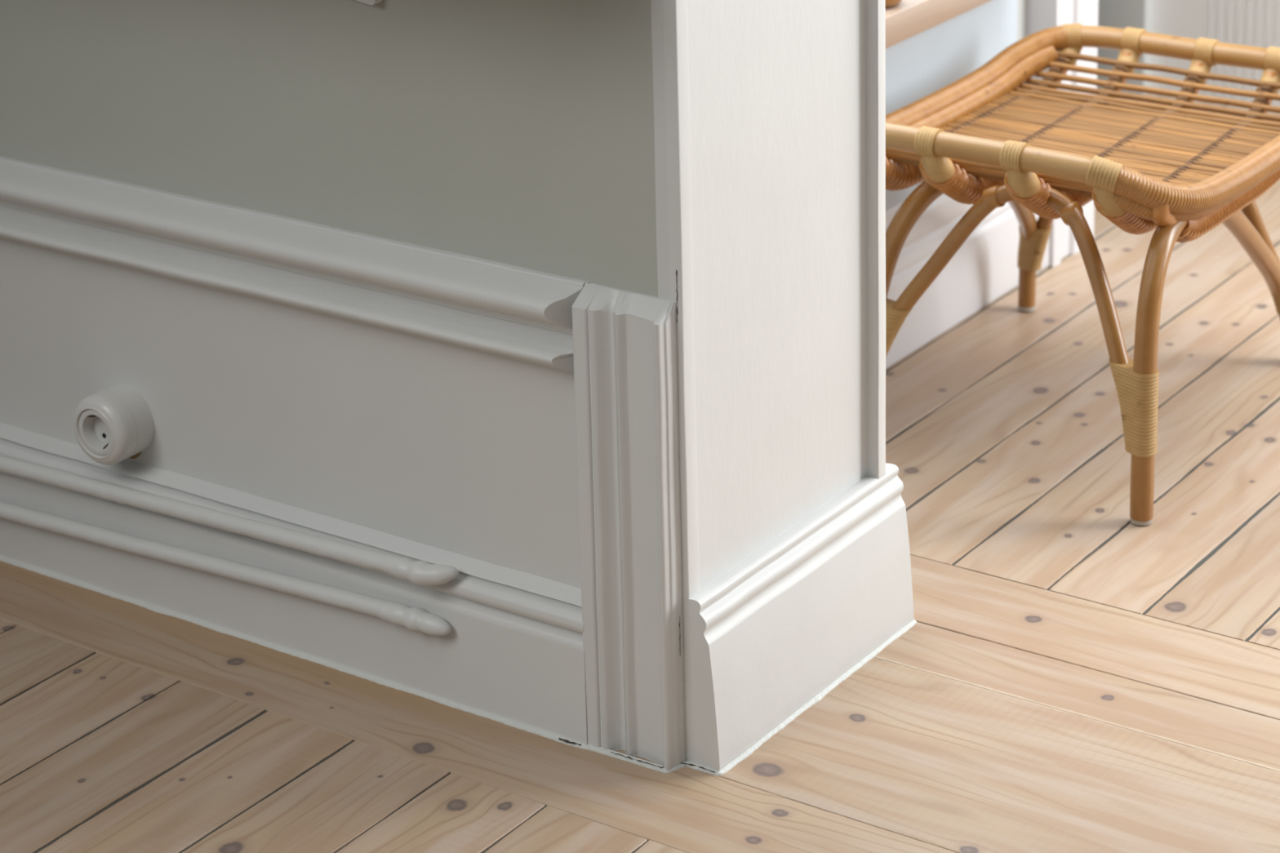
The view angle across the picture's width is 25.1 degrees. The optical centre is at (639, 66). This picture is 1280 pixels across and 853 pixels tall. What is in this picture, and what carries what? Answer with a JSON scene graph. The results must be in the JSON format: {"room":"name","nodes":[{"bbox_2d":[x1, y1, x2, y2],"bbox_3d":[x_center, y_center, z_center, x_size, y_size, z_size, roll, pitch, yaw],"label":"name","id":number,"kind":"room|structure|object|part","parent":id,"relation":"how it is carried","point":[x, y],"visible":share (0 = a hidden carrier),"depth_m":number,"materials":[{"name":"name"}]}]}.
{"room":"living room","nodes":[
{"label":"living room","id":0,"kind":"room"},
{"bbox_2d":[0,0,680,655],"bbox_3d":[-0.929,-0.787,3.494,2.560,2.700,0.389,9,19,33],"label":"wall","id":1,"kind":"structure","parent":0,"point":[527,134],"depth_m":3.11,"materials":[{"name":"grey paint"}]},
{"bbox_2d":[73,383,154,465],"bbox_3d":[-0.615,0.422,3.353,0.085,0.094,0.058,9,19,33],"label":"wall socket","id":2,"kind":"object","parent":1,"relation":"attached to","point":[113,424],"visible":1,"depth_m":3.33,"materials":[{"name":"white plastic"}]},
{"bbox_2d":[0,501,451,635],"bbox_3d":[-1.143,0.490,3.737,2.279,0.098,0.029,9,19,33],"label":"pipe","id":3,"kind":"object","parent":1,"relation":"attached to","point":[416,620],"visible":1,"depth_m":3.26,"materials":[{"name":"white metal"}]},
{"bbox_2d":[0,454,457,586],"bbox_3d":[-1.144,0.427,3.714,2.287,0.082,0.029,9,19,33],"label":"pipe","id":4,"kind":"object","parent":1,"relation":"attached to","point":[420,573],"visible":1,"depth_m":3.24,"materials":[{"name":"white metal"}]},
{"bbox_2d":[0,217,573,373],"bbox_3d":[-1.068,0.143,3.612,2.447,0.029,0.037,9,19,33],"label":"trim","id":5,"kind":"structure","parent":1,"relation":"attached to","point":[529,351],"depth_m":3.13,"materials":[{"name":"white paint"}]},
{"bbox_2d":[0,422,586,745],"bbox_3d":[-1.058,0.473,3.703,2.451,0.168,0.036,9,19,33],"label":"baseboard","id":6,"kind":"structure","parent":1,"relation":"attached to","point":[513,651],"depth_m":3.22,"materials":[{"name":"white paint"}]},
{"bbox_2d":[0,155,586,348],"bbox_3d":[-1.071,0.097,3.596,2.447,0.074,0.044,9,19,33],"label":"trim","id":7,"kind":"structure","parent":1,"relation":"attached to","point":[500,297],"depth_m":3.12,"materials":[{"name":"white paint"}]},
{"bbox_3d":[-1.054,0.304,3.668,2.450,0.511,0.007,9,19,33],"label":"wall panel","id":8,"kind":"part","parent":1,"relation":"part of","materials":[{"name":"white paint"}]},
{"bbox_2d":[355,0,382,4],"bbox_3d":[-0.612,-0.165,3.076,1.320,0.164,0.220,9,19,33],"label":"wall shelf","id":9,"kind":"object","parent":1,"relation":"attached to","point":[367,2],"visible":1,"depth_m":2.99,"materials":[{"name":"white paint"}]},
{"bbox_2d":[0,555,916,776],"bbox_3d":[-0.878,0.515,3.841,2.606,0.006,0.448,9,19,33],"label":"trim","id":10,"kind":"structure","parent":1,"relation":"attached to","point":[755,746],"depth_m":3.17,"materials":[{"name":"paint"}]},
{"bbox_2d":[572,282,686,770],"bbox_3d":[-0.010,0.476,2.953,0.112,0.510,0.032,9,19,33],"label":"trim","id":11,"kind":"structure","parent":1,"relation":"attached to","point":[625,353],"depth_m":2.94,"materials":[{"name":"white paint"}]},
{"bbox_2d":[0,88,1279,852],"bbox_3d":[0.246,0.624,3.465,4.900,0.060,8.200,9,19,33],"label":"floor","id":12,"kind":"structure","parent":0,"point":[1072,675],"depth_m":3.13,"materials":[{"name":"brown wood"}]},
{"bbox_2d":[885,22,1279,525],"bbox_3d":[0.608,0.237,3.859,0.527,0.459,0.672,9,19,33],"label":"rattan stool","id":13,"kind":"object","parent":12,"relation":"on","point":[988,139],"visible":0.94,"depth_m":3.74,"materials":[{"name":"wicker"}]},
{"bbox_3d":[0.368,0.307,3.785,0.205,0.361,0.052,-10,18,-30],"label":"leg","id":14,"kind":"part","parent":13,"relation":"part of","materials":[{"name":"wicker"}]},
{"bbox_3d":[0.513,0.235,4.036,0.035,0.356,0.430,4,16,17],"label":"leg","id":15,"kind":"part","parent":13,"relation":"part of","materials":[{"name":"wicker"}]},
{"bbox_3d":[0.665,0.351,3.575,0.033,0.373,0.230,8,18,31],"label":"leg","id":16,"kind":"part","parent":13,"relation":"part of","materials":[{"name":"wicker"}]},
{"bbox_3d":[0.815,0.282,3.839,0.050,0.361,0.412,7,18,29],"label":"leg","id":17,"kind":"part","parent":13,"relation":"part of","materials":[{"name":"wicker"}]},
{"bbox_2d":[662,0,886,670],"bbox_3d":[0.130,-0.618,2.788,0.029,2.700,0.385,9,19,33],"label":"door casing","id":18,"kind":"structure","parent":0,"point":[775,109],"depth_m":3.00,"materials":[{"name":"white paint"}]},
{"bbox_2d":[684,462,913,771],"bbox_3d":[0.178,0.590,3.124,0.044,0.190,0.408,9,19,33],"label":"baseboard","id":19,"kind":"structure","parent":18,"relation":"attached to","point":[772,632],"depth_m":3.08,"materials":[{"name":"white paint"}]},
{"bbox_2d":[884,0,1017,211],"bbox_3d":[-0.666,-0.989,4.201,2.160,2.700,1.121,9,19,33],"label":"wall","id":20,"kind":"structure","parent":0,"point":[924,63],"depth_m":4.12,"materials":[{"name":"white paint"}]},
{"bbox_2d":[884,0,991,48],"bbox_3d":[0.205,-0.059,3.910,0.280,0.044,0.969,9,19,33],"label":"board","id":21,"kind":"object","parent":20,"relation":"attached to","point":[907,19],"visible":0.02,"depth_m":3.92,"materials":[{"name":"brown wood"}]},
{"bbox_2d":[884,0,902,8],"bbox_3d":[0.324,-0.109,3.904,0.072,0.050,0.072,9,19,33],"label":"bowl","id":22,"kind":"object","parent":21,"relation":"on","point":[888,3],"visible":0.38,"depth_m":3.88,"materials":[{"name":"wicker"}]},
{"bbox_2d":[885,193,1049,368],"bbox_3d":[0.281,0.337,3.959,0.028,0.228,1.196,9,19,33],"label":"baseboard","id":23,"kind":"structure","parent":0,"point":[984,268],"depth_m":4.19,"materials":[{"name":"white paint"}]},
{"bbox_2d":[1017,0,1026,84],"bbox_3d":[-0.329,-1.132,4.689,2.138,2.700,0.100,9,19,33],"label":"wall","id":24,"kind":"structure","parent":0,"point":[1021,4],"depth_m":4.36,"materials":[{"name":"white paint"}]},
{"bbox_2d":[1026,0,1098,266],"bbox_3d":[0.623,-1.010,4.162,0.060,2.700,0.140,9,19,33],"label":"trim","id":25,"kind":"structure","parent":24,"relation":"attached to","point":[1041,14],"depth_m":4.43,"materials":[{"name":"white paint"}]},
{"bbox_2d":[1150,0,1279,106],"bbox_3d":[1.405,-1.194,4.755,4.904,2.700,0.102,9,19,33],"label":"wall","id":26,"kind":"structure","parent":0,"point":[1255,23],"depth_m":5.27,"materials":[{"name":"white paint"}]},
{"bbox_2d":[1096,0,1152,94],"bbox_3d":[0.859,-1.261,5.047,0.135,2.700,0.032,9,19,33],"label":"trim","id":27,"kind":"structure","parent":26,"relation":"attached to","point":[1122,14],"depth_m":5.35,"materials":[{"name":"grey paint"}]}
]}

